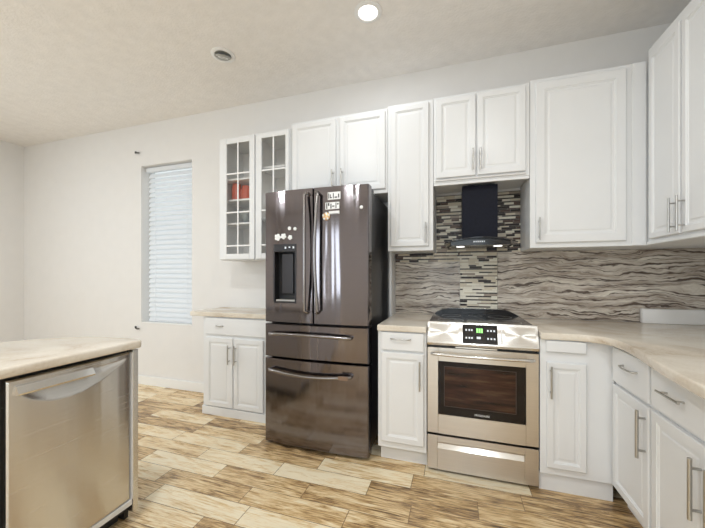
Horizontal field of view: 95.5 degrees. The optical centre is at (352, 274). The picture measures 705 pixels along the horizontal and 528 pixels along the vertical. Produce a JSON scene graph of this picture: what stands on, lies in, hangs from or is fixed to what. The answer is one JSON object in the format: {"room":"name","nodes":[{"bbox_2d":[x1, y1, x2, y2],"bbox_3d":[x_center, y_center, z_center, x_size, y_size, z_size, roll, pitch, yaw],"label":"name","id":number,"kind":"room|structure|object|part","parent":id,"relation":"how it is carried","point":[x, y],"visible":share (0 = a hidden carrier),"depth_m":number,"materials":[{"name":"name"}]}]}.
{"room":"kitchen","nodes":[
{"label":"kitchen","id":0,"kind":"room"},
{"bbox_2d":[0,140,23,341],"bbox_3d":[-5.468,-0.240,1.369,0.150,2.980,6.260,0,0,18],"label":"wall","id":1,"kind":"structure","parent":0,"point":[11,155],"depth_m":4.19,"materials":[{"name":"paint"}]},
{"bbox_2d":[0,0,690,146],"bbox_3d":[-1.961,-1.790,0.321,7.470,0.120,6.710,0,0,18],"label":"ceiling","id":2,"kind":"structure","parent":0,"point":[69,68],"depth_m":2.40,"materials":[{"name":"paint"}]},
{"bbox_2d":[211,47,234,62],"bbox_3d":[-1.018,-1.715,2.516,0.179,0.054,0.179,0,0,18],"label":"recessed light","id":3,"kind":"object","parent":2,"relation":"in","point":[221,54],"visible":1,"depth_m":2.49,"materials":[{"name":"white plastic"}]},
{"bbox_2d":[354,0,381,22],"bbox_3d":[0.102,-1.724,2.105,0.179,0.010,0.179,0,0,18],"label":"recessed light","id":4,"kind":"object","parent":2,"relation":"in","point":[368,11],"visible":1,"depth_m":2.10,"materials":[{"name":"white plastic"}]},
{"bbox_2d":[24,23,677,383],"bbox_3d":[-1.002,-0.240,3.305,7.470,2.980,0.160,0,0,18],"label":"wall","id":5,"kind":"structure","parent":0,"point":[86,197],"depth_m":3.63,"materials":[{"name":"paint"}]},
{"bbox_2d":[141,173,191,325],"bbox_3d":[-2.059,-0.350,3.643,0.728,1.798,0.154,0,0,18],"label":"window","id":6,"kind":"structure","parent":5,"relation":"in","point":[154,322],"depth_m":3.62,"materials":[{"name":"white paint"}]},
{"bbox_3d":[-2.042,-0.350,3.697,0.728,1.798,0.040,0,0,18],"label":"frame","id":7,"kind":"part","parent":6,"relation":"part of","materials":[{"name":"white paint"}]},
{"bbox_3d":[-2.066,0.544,3.622,0.728,0.012,0.111,0,0,18],"label":"sill","id":8,"kind":"part","parent":6,"relation":"part of","materials":[{"name":"white paint"}]},
{"bbox_2d":[146,162,191,323],"bbox_3d":[-2.055,-0.351,3.633,0.704,1.774,0.050,0,0,18],"label":"window blind","id":9,"kind":"object","parent":6,"relation":"attached to","point":[170,286],"visible":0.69,"depth_m":3.63,"materials":[{"name":"white plastic"}]},
{"bbox_3d":[-2.042,0.527,3.629,0.670,0.018,0.030,0,0,18],"label":"rail","id":10,"kind":"part","parent":9,"relation":"part of","materials":[{"name":"white plastic"}]},
{"bbox_2d":[138,375,203,392],"bbox_3d":[-2.895,1.200,3.821,3.210,0.100,0.015,0,0,18],"label":"baseboard","id":11,"kind":"structure","parent":5,"relation":"attached to","point":[145,380],"depth_m":3.52,"materials":[{"name":"white paint"}]},
{"bbox_2d":[220,129,290,261],"bbox_3d":[-0.825,-0.689,2.978,0.731,1.107,0.352,0,0,18],"label":"upper cabinet","id":12,"kind":"object","parent":5,"relation":"attached to","point":[261,162],"visible":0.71,"depth_m":2.90,"materials":[{"name":"white paint"}]},
{"bbox_2d":[232,183,241,199],"bbox_3d":[-1.098,-0.776,3.037,0.092,0.165,0.092,0,0,18],"label":"ceramic jar","id":13,"kind":"object","parent":12,"relation":"on","point":[234,185],"visible":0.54,"depth_m":3.00,"materials":[{"name":"red ceramic"}]},
{"bbox_3d":[-1.033,-0.688,2.870,0.367,1.092,0.019,0,0,18],"label":"door","id":14,"kind":"part","parent":12,"relation":"part of","materials":[{"name":"white paint"}]},
{"bbox_2d":[228,177,248,186],"bbox_3d":[-0.977,-0.875,3.048,0.361,0.016,0.286,0,0,18],"label":"shelf","id":15,"kind":"object","parent":12,"relation":"attached to","point":[243,181],"depth_m":2.97,"materials":[{"name":"white wood"}]},
{"bbox_2d":[228,198,248,207],"bbox_3d":[-0.977,-0.685,3.048,0.361,0.016,0.286,0,0,18],"label":"shelf","id":16,"kind":"object","parent":12,"relation":"attached to","point":[243,203],"depth_m":3.03,"materials":[{"name":"white wood"}]},
{"bbox_2d":[228,222,248,228],"bbox_3d":[-0.977,-0.470,3.048,0.361,0.016,0.286,0,0,18],"label":"shelf","id":17,"kind":"object","parent":12,"relation":"attached to","point":[242,225],"depth_m":2.99,"materials":[{"name":"white wood"}]},
{"bbox_2d":[239,212,248,221],"bbox_3d":[-0.987,-0.528,3.006,0.150,0.100,0.150,0,0,18],"label":"serving bowl","id":18,"kind":"object","parent":12,"relation":"on","point":[244,216],"visible":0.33,"depth_m":2.95,"materials":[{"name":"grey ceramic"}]},
{"bbox_2d":[241,185,248,198],"bbox_3d":[-0.999,-0.763,3.010,0.100,0.140,0.100,0,0,18],"label":"ceramic jar","id":19,"kind":"object","parent":12,"relation":"on","point":[245,188],"visible":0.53,"depth_m":2.97,"materials":[{"name":"red ceramic"}]},
{"bbox_3d":[-0.773,-0.689,3.140,0.695,1.067,0.011,0,0,18],"label":"panel","id":20,"kind":"part","parent":12,"relation":"part of","materials":[{"name":"white wood"}]},
{"bbox_3d":[-0.691,-0.688,2.760,0.324,1.092,0.019,0,0,18],"label":"door","id":21,"kind":"part","parent":12,"relation":"part of","materials":[{"name":"white paint"}]},
{"bbox_2d":[262,164,284,177],"bbox_3d":[-0.638,-0.950,2.939,0.314,0.016,0.286,0,0,18],"label":"shelf","id":22,"kind":"object","parent":12,"relation":"attached to","point":[280,173],"depth_m":2.94,"materials":[{"name":"white wood"}]},
{"bbox_2d":[291,108,387,202],"bbox_3d":[-0.083,-0.960,2.722,0.831,0.650,0.386,0,0,18],"label":"upper cabinet","id":23,"kind":"object","parent":5,"relation":"attached to","point":[351,149],"visible":0.77,"depth_m":2.56,"materials":[{"name":"white paint"}]},
{"bbox_3d":[-0.318,-0.964,2.644,0.387,0.597,0.019,0,0,18],"label":"door","id":24,"kind":"part","parent":23,"relation":"part of","materials":[{"name":"white paint"}]},
{"bbox_3d":[0.076,-0.965,2.518,0.372,0.599,0.019,0,0,18],"label":"door","id":25,"kind":"part","parent":23,"relation":"part of","materials":[{"name":"white paint"}]},
{"bbox_2d":[388,99,435,253],"bbox_3d":[0.476,-0.740,2.543,0.338,1.116,0.386,0,0,18],"label":"upper cabinet","id":26,"kind":"object","parent":5,"relation":"attached to","point":[411,189],"visible":0.98,"depth_m":2.40,"materials":[{"name":"white paint"}]},
{"bbox_2d":[395,262,459,313],"bbox_3d":[0.624,0.111,2.691,0.527,0.436,0.013,0,0,18],"label":"backsplash","id":27,"kind":"structure","parent":5,"relation":"attached to","point":[420,287],"depth_m":2.69,"materials":[{"name":"tile"}]},
{"bbox_2d":[395,253,459,261],"bbox_3d":[0.624,-0.144,2.690,0.527,0.072,0.014,0,0,18],"label":"backsplash","id":28,"kind":"structure","parent":5,"relation":"attached to","point":[430,257],"depth_m":2.68,"materials":[{"name":"tile"}]},
{"bbox_2d":[436,190,519,252],"bbox_3d":[0.998,-0.417,2.570,0.628,0.471,0.014,0,0,18],"label":"backsplash","id":29,"kind":"structure","parent":5,"relation":"attached to","point":[448,208],"depth_m":2.60,"materials":[{"name":"tile"}]},
{"bbox_2d":[460,252,496,308],"bbox_3d":[1.009,0.074,2.566,0.278,0.509,0.014,0,0,18],"label":"backsplash","id":30,"kind":"structure","parent":5,"relation":"attached to","point":[478,271],"depth_m":2.56,"materials":[{"name":"tile"}]},
{"bbox_2d":[444,184,517,249],"bbox_3d":[0.922,-0.428,2.347,0.470,0.450,0.453,0,0,18],"label":"range hood","id":31,"kind":"object","parent":5,"relation":"attached to","point":[479,203],"visible":1,"depth_m":2.32,"materials":[{"name":"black metal"}]},
{"bbox_3d":[0.920,-0.236,2.341,0.470,0.041,0.440,0,0,18],"label":"canopy glass","id":32,"kind":"part","parent":31,"relation":"part of","materials":[{"name":"black glass"}]},
{"bbox_2d":[434,83,529,193],"bbox_3d":[0.940,-0.979,2.393,0.632,0.647,0.386,0,0,18],"label":"upper cabinet","id":33,"kind":"object","parent":5,"relation":"attached to","point":[481,137],"visible":1,"depth_m":2.25,"materials":[{"name":"white paint"}]},
{"bbox_3d":[0.742,-0.993,2.304,0.270,0.575,0.019,0,0,18],"label":"door","id":34,"kind":"part","parent":33,"relation":"part of","materials":[{"name":"white paint"}]},
{"bbox_3d":[0.845,-0.810,2.242,0.011,0.150,0.038,0,0,18],"label":"handle","id":35,"kind":"part","parent":33,"relation":"part of","materials":[{"name":"silver metal"}]},
{"bbox_3d":[0.892,-0.690,2.259,0.595,0.012,0.011,0,0,18],"label":"moulding","id":36,"kind":"part","parent":33,"relation":"part of","materials":[{"name":"white wood"}]},
{"bbox_3d":[0.901,-0.664,2.273,0.631,0.019,0.020,0,0,18],"label":"light rail","id":37,"kind":"part","parent":33,"relation":"part of","materials":[{"name":"white paint"}]},
{"bbox_3d":[1.025,-0.994,2.212,0.306,0.577,0.019,0,0,18],"label":"door","id":38,"kind":"part","parent":33,"relation":"part of","materials":[{"name":"white paint"}]},
{"bbox_2d":[497,248,704,321],"bbox_3d":[1.762,0.074,2.325,1.299,0.509,0.013,0,0,18],"label":"backsplash","id":39,"kind":"structure","parent":5,"relation":"attached to","point":[600,285],"depth_m":2.31,"materials":[{"name":"tile"}]},
{"bbox_2d":[521,61,704,250],"bbox_3d":[1.784,-0.749,2.122,1.136,1.133,0.386,0,0,18],"label":"upper cabinet","id":40,"kind":"object","parent":5,"relation":"attached to","point":[586,188],"visible":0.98,"depth_m":2.05,"materials":[{"name":"white paint"}]},
{"bbox_3d":[1.237,-0.305,2.115,0.011,0.150,0.038,0,0,18],"label":"handle","id":41,"kind":"part","parent":40,"relation":"part of","materials":[{"name":"silver metal"}]},
{"bbox_3d":[1.466,-0.750,2.071,0.500,1.071,0.019,0,0,18],"label":"door","id":42,"kind":"part","parent":40,"relation":"part of","materials":[{"name":"white paint"}]},
{"bbox_2d":[109,384,642,527],"bbox_3d":[-1.961,1.300,0.321,7.470,0.100,6.710,0,0,18],"label":"floor","id":43,"kind":"structure","parent":0,"point":[197,469],"depth_m":1.87,"materials":[{"name":"brown wood"}]},
{"bbox_2d":[0,351,132,527],"bbox_3d":[-1.490,0.815,1.480,0.697,0.866,0.482,0,0,18],"label":"dishwasher","id":44,"kind":"object","parent":43,"relation":"on","point":[66,431],"visible":1,"depth_m":1.34,"materials":[{"name":"silver metal"}]},
{"bbox_3d":[-1.196,0.428,1.302,0.029,0.036,0.263,0,0,18],"label":"handle","id":45,"kind":"part","parent":44,"relation":"part of","materials":[{"name":"metal"}]},
{"bbox_3d":[-1.194,0.770,1.390,0.041,0.764,0.472,0,0,18],"label":"door trim","id":46,"kind":"part","parent":44,"relation":"part of","materials":[{"name":"silver metal"}]},
{"bbox_2d":[118,349,137,519],"bbox_3d":[-1.772,0.810,0.688,0.704,0.879,2.225,0,0,18],"label":"kitchen island","id":47,"kind":"object","parent":43,"relation":"on","point":[134,506],"visible":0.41,"depth_m":1.62,"materials":[{"name":"white wood"}]},
{"bbox_2d":[0,337,140,379],"bbox_3d":[-1.772,0.350,0.698,0.760,0.040,2.245,0,0,18],"label":"island countertop","id":48,"kind":"structure","parent":47,"relation":"on","point":[20,357],"depth_m":1.41,"materials":[{"name":"beige stone"}]},
{"bbox_3d":[-1.437,0.786,1.733,0.704,0.817,0.029,0,0,18],"label":"panel","id":49,"kind":"part","parent":47,"relation":"part of","materials":[{"name":"silver metal"}]},
{"bbox_2d":[202,316,268,422],"bbox_3d":[-0.918,0.810,2.949,0.808,0.879,0.466,0,0,18],"label":"base cabinet","id":50,"kind":"object","parent":43,"relation":"on","point":[235,355],"visible":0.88,"depth_m":2.78,"materials":[{"name":"white paint"}]},
{"bbox_3d":[-1.180,0.860,2.837,0.287,0.610,0.019,0,0,18],"label":"door","id":51,"kind":"part","parent":50,"relation":"part of","materials":[{"name":"white paint"}]},
{"bbox_2d":[190,307,265,318],"bbox_3d":[-0.966,0.350,2.978,0.938,0.040,0.439,0,0,18],"label":"countertop","id":52,"kind":"structure","parent":50,"relation":"on","point":[232,312],"depth_m":2.86,"materials":[{"name":"beige stone"}]},
{"bbox_3d":[-0.957,0.455,2.766,0.755,0.146,0.019,0,0,18],"label":"drawer","id":53,"kind":"part","parent":50,"relation":"part of","materials":[{"name":"white paint"}]},
{"bbox_3d":[-0.892,0.860,2.745,0.298,0.610,0.019,0,0,18],"label":"door","id":54,"kind":"part","parent":50,"relation":"part of","materials":[{"name":"white paint"}]},
{"bbox_2d":[266,184,387,458],"bbox_3d":[-0.183,0.319,2.533,0.796,1.862,0.749,0,0,18],"label":"refrigerator","id":55,"kind":"object","parent":43,"relation":"on","point":[327,284],"visible":1,"depth_m":2.23,"materials":[{"name":"grey metal"}]},
{"bbox_2d":[275,234,280,240],"bbox_3d":[-0.546,-0.275,2.332,0.051,0.053,0.012,0,0,18],"label":"magnet","id":56,"kind":"object","parent":55,"relation":"attached to","point":[277,237],"visible":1,"depth_m":2.33,"materials":[{"name":"white plastic"}]},
{"bbox_3d":[-0.453,-0.134,2.350,0.395,0.957,0.098,0,0,18],"label":"door","id":57,"kind":"part","parent":55,"relation":"part of","materials":[{"name":"black metal"}]},
{"bbox_3d":[-0.329,-0.155,2.225,0.034,0.861,0.073,0,0,18],"label":"handle","id":58,"kind":"part","parent":55,"relation":"part of","materials":[{"name":"metal"}]},
{"bbox_3d":[-0.312,0.697,2.234,0.648,0.044,0.070,0,0,18],"label":"handle","id":59,"kind":"part","parent":55,"relation":"part of","materials":[{"name":"metal"}]},
{"bbox_3d":[-0.312,0.422,2.234,0.648,0.030,0.070,0,0,18],"label":"handle","id":60,"kind":"part","parent":55,"relation":"part of","materials":[{"name":"metal"}]},
{"bbox_3d":[-0.245,-0.155,2.198,0.034,0.861,0.073,0,0,18],"label":"handle","id":61,"kind":"part","parent":55,"relation":"part of","materials":[{"name":"metal"}]},
{"bbox_3d":[-0.262,0.921,2.289,0.796,0.618,0.098,0,0,18],"label":"drawer","id":62,"kind":"part","parent":55,"relation":"part of","materials":[{"name":"black metal"}]},
{"bbox_3d":[-0.262,0.477,2.289,0.796,0.241,0.098,0,0,18],"label":"drawer","id":63,"kind":"part","parent":55,"relation":"part of","materials":[{"name":"black metal"}]},
{"bbox_2d":[322,212,329,219],"bbox_3d":[-0.182,-0.406,2.204,0.056,0.057,0.015,0,0,18],"label":"magnet","id":64,"kind":"object","parent":55,"relation":"attached to","point":[326,215],"visible":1,"depth_m":2.20,"materials":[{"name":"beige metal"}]},
{"bbox_2d":[325,202,338,209],"bbox_3d":[-0.139,-0.476,2.197,0.105,0.048,0.004,0,0,20],"label":"magnet","id":65,"kind":"object","parent":55,"relation":"attached to","point":[331,205],"visible":1,"depth_m":2.20,"materials":[{"name":"white plastic"}]},
{"bbox_2d":[329,210,338,213],"bbox_3d":[-0.127,-0.429,2.194,0.080,0.022,0.004,0,0,20],"label":"magnet","id":66,"kind":"object","parent":55,"relation":"attached to","point":[330,212],"visible":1,"depth_m":2.19,"materials":[{"name":"white plastic"}]},
{"bbox_2d":[328,191,340,199],"bbox_3d":[-0.127,-0.544,2.194,0.095,0.052,0.004,0,0,20],"label":"magnet","id":67,"kind":"object","parent":55,"relation":"attached to","point":[331,195],"visible":1,"depth_m":2.19,"materials":[{"name":"white plastic"}]},
{"bbox_3d":[-0.071,-0.134,2.228,0.395,0.957,0.098,0,0,18],"label":"door","id":68,"kind":"part","parent":55,"relation":"part of","materials":[{"name":"black metal"}]},
{"bbox_2d":[378,330,427,464],"bbox_3d":[0.416,0.810,2.389,0.318,0.879,0.716,0,0,18],"label":"base cabinet","id":69,"kind":"object","parent":43,"relation":"on","point":[402,356],"visible":0.97,"depth_m":2.09,"materials":[{"name":"white paint"}]},
{"bbox_3d":[0.325,0.435,2.091,0.278,0.115,0.019,0,0,18],"label":"drawer","id":70,"kind":"part","parent":69,"relation":"part of","materials":[{"name":"white paint"}]},
{"bbox_3d":[0.325,0.804,2.091,0.278,0.592,0.019,0,0,18],"label":"door","id":71,"kind":"part","parent":69,"relation":"part of","materials":[{"name":"white paint"}]},
{"bbox_2d":[377,313,431,332],"bbox_3d":[0.418,0.350,2.397,0.320,0.040,0.669,0,0,18],"label":"countertop","id":72,"kind":"structure","parent":69,"relation":"on","point":[398,322],"depth_m":2.18,"materials":[{"name":"beige stone"}]},
{"bbox_2d":[389,252,394,316],"bbox_3d":[0.337,0.308,2.706,0.018,1.884,0.159,0,0,18],"label":"end panel","id":73,"kind":"object","parent":72,"relation":"on","point":[391,255],"visible":0.29,"depth_m":2.63,"materials":[{"name":"white paint"}]},
{"bbox_3d":[0.426,0.642,2.029,0.011,0.185,0.038,0,0,18],"label":"handle","id":74,"kind":"part","parent":69,"relation":"part of","materials":[{"name":"silver metal"}]},
{"bbox_2d":[427,307,539,486],"bbox_3d":[0.870,0.756,2.229,0.634,0.988,0.710,0,0,18],"label":"range","id":75,"kind":"object","parent":43,"relation":"on","point":[483,363],"visible":1,"depth_m":1.96,"materials":[{"name":"silver metal"}]},
{"bbox_3d":[0.581,0.366,2.034,0.178,0.104,0.046,0,0,18],"label":"touch plate","id":76,"kind":"part","parent":75,"relation":"part of","materials":[{"name":"silver metal"}]},
{"bbox_3d":[0.959,0.263,2.510,0.390,0.003,0.034,0,0,18],"label":"vent trim","id":77,"kind":"part","parent":75,"relation":"part of","materials":[{"name":"silver metal"}]},
{"bbox_3d":[0.759,0.451,1.970,0.240,0.008,0.024,0,0,18],"label":"vent trim","id":78,"kind":"part","parent":75,"relation":"part of","materials":[{"name":"silver metal"}]},
{"bbox_3d":[0.774,0.701,1.956,0.404,0.245,0.001,0,0,18],"label":"glass","id":79,"kind":"part","parent":75,"relation":"part of","materials":[{"name":"black glass"}]},
{"bbox_3d":[0.781,1.079,1.974,0.494,0.042,0.032,0,0,18],"label":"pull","id":80,"kind":"part","parent":75,"relation":"part of","materials":[{"name":"metal"}]},
{"bbox_2d":[430,312,531,324],"bbox_3d":[0.889,0.327,2.290,0.628,0.034,0.582,0,0,18],"label":"cooktop","id":81,"kind":"object","parent":75,"relation":"in","point":[446,317],"depth_m":2.28,"materials":[{"name":"black glass"}]},
{"bbox_3d":[0.788,1.125,1.976,0.634,0.214,0.044,0,0,18],"label":"drawer","id":82,"kind":"part","parent":75,"relation":"part of","materials":[{"name":"silver metal"}]},
{"bbox_3d":[0.788,0.732,1.976,0.634,0.544,0.044,0,0,18],"label":"door","id":83,"kind":"part","parent":75,"relation":"part of","materials":[{"name":"silver metal"}]},
{"bbox_3d":[0.772,0.495,1.925,0.598,0.024,0.070,0,0,18],"label":"handle","id":84,"kind":"part","parent":75,"relation":"part of","materials":[{"name":"silver metal"}]},
{"bbox_3d":[0.789,0.372,1.978,0.634,0.141,0.072,0,0,18],"label":"control panel","id":85,"kind":"part","parent":75,"relation":"part of","materials":[{"name":"silver metal"}]},
{"bbox_3d":[0.997,0.366,1.901,0.165,0.104,0.046,0,0,18],"label":"touch plate","id":86,"kind":"part","parent":75,"relation":"part of","materials":[{"name":"silver metal"}]},
{"bbox_2d":[538,337,614,501],"bbox_3d":[1.351,0.810,2.088,0.360,0.879,0.716,0,0,18],"label":"base cabinet","id":87,"kind":"object","parent":43,"relation":"on","point":[575,448],"visible":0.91,"depth_m":1.79,"materials":[{"name":"white paint"}]},
{"bbox_3d":[1.121,0.605,1.806,0.011,0.180,0.038,0,0,18],"label":"handle","id":88,"kind":"part","parent":87,"relation":"part of","materials":[{"name":"silver metal"}]},
{"bbox_3d":[1.205,0.407,1.808,0.196,0.062,0.019,0,0,18],"label":"drawer","id":89,"kind":"part","parent":87,"relation":"part of","materials":[{"name":"white paint"}]},
{"bbox_3d":[1.207,0.799,1.807,0.192,0.602,0.019,0,0,18],"label":"door","id":90,"kind":"part","parent":87,"relation":"part of","materials":[{"name":"white paint"}]},
{"bbox_2d":[612,347,654,527],"bbox_3d":[1.724,0.810,1.460,0.845,0.879,0.360,0,0,18],"label":"base cabinet","id":91,"kind":"object","parent":43,"relation":"on","point":[632,408],"visible":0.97,"depth_m":1.55,"materials":[{"name":"white paint"}]},
{"bbox_3d":[1.337,0.460,1.566,0.038,0.009,0.139,0,0,18],"label":"handle","id":92,"kind":"part","parent":91,"relation":"part of","materials":[{"name":"silver metal"}]},
{"bbox_3d":[1.367,0.479,1.572,0.019,0.182,0.342,0,0,18],"label":"drawer","id":93,"kind":"part","parent":91,"relation":"part of","materials":[{"name":"white paint"}]},
{"bbox_3d":[1.295,0.718,1.441,0.040,0.215,0.014,0,0,18],"label":"handle","id":94,"kind":"part","parent":91,"relation":"part of","materials":[{"name":"silver metal"}]},
{"bbox_2d":[651,368,704,527],"bbox_3d":[1.614,0.810,1.118,0.845,0.879,0.356,0,0,18],"label":"base cabinet","id":95,"kind":"object","parent":43,"relation":"on","point":[678,416],"visible":0.96,"depth_m":1.24,"materials":[{"name":"white paint"}]},
{"bbox_3d":[1.235,0.475,1.244,0.034,0.010,0.140,0,0,18],"label":"handle","id":96,"kind":"part","parent":95,"relation":"part of","materials":[{"name":"silver metal"}]},
{"bbox_3d":[1.256,0.479,1.230,0.019,0.182,0.338,0,0,18],"label":"drawer","id":97,"kind":"part","parent":95,"relation":"part of","materials":[{"name":"white paint"}]},
{"bbox_3d":[1.190,0.748,1.114,0.040,0.215,0.014,0,0,18],"label":"handle","id":98,"kind":"part","parent":95,"relation":"part of","materials":[{"name":"silver metal"}]},
{"bbox_2d":[703,470,704,527],"bbox_3d":[1.440,0.810,0.576,0.845,0.879,0.778,0,0,18],"label":"base cabinet","id":99,"kind":"object","parent":43,"relation":"on","point":[703,470],"visible":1,"depth_m":1.05,"materials":[{"name":"white paint"}]},
{"bbox_2d":[523,318,704,398],"bbox_3d":[1.503,0.350,1.273,1.150,0.040,2.144,0,0,18],"label":"countertop","id":100,"kind":"structure","parent":99,"relation":"on","point":[676,352],"depth_m":1.66,"materials":[{"name":"beige stone"}]},
{"bbox_2d":[640,308,704,324],"bbox_3d":[2.179,0.281,2.151,0.392,0.098,0.046,0,0,18],"label":"counter ledge","id":101,"kind":"object","parent":100,"relation":"on","point":[656,316],"visible":1,"depth_m":2.14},
{"bbox_3d":[1.500,-0.240,-0.871,0.150,2.980,6.260,0,0,18],"label":"wall","id":102,"kind":"structure","parent":0,"visible":0},
{"bbox_2d":[647,0,704,244],"bbox_3d":[1.904,-0.776,1.546,0.554,1.188,0.709,0,0,18],"label":"upper cabinet","id":103,"kind":"object","parent":102,"relation":"attached to","point":[676,60],"visible":1,"depth_m":1.67,"materials":[{"name":"white paint"}]},
{"bbox_3d":[1.739,-0.765,1.782,0.019,1.099,0.274,0,0,18],"label":"door","id":104,"kind":"part","parent":103,"relation":"part of","materials":[{"name":"white paint"}]},
{"bbox_3d":[1.677,-0.315,1.682,0.038,0.180,0.011,0,0,18],"label":"handle","id":105,"kind":"part","parent":103,"relation":"part of","materials":[{"name":"silver metal"}]},
{"bbox_3d":[1.691,-0.193,1.615,0.008,0.018,0.709,0,0,18],"label":"light rail","id":106,"kind":"part","parent":103,"relation":"part of","materials":[{"name":"white paint"}]},
{"bbox_3d":[1.657,-0.315,1.619,0.038,0.180,0.011,0,0,18],"label":"handle","id":107,"kind":"part","parent":103,"relation":"part of","materials":[{"name":"silver metal"}]},
{"bbox_3d":[1.643,-0.765,1.485,0.019,1.099,0.314,0,0,18],"label":"door","id":108,"kind":"part","parent":103,"relation":"part of","materials":[{"name":"white paint"}]}
]}

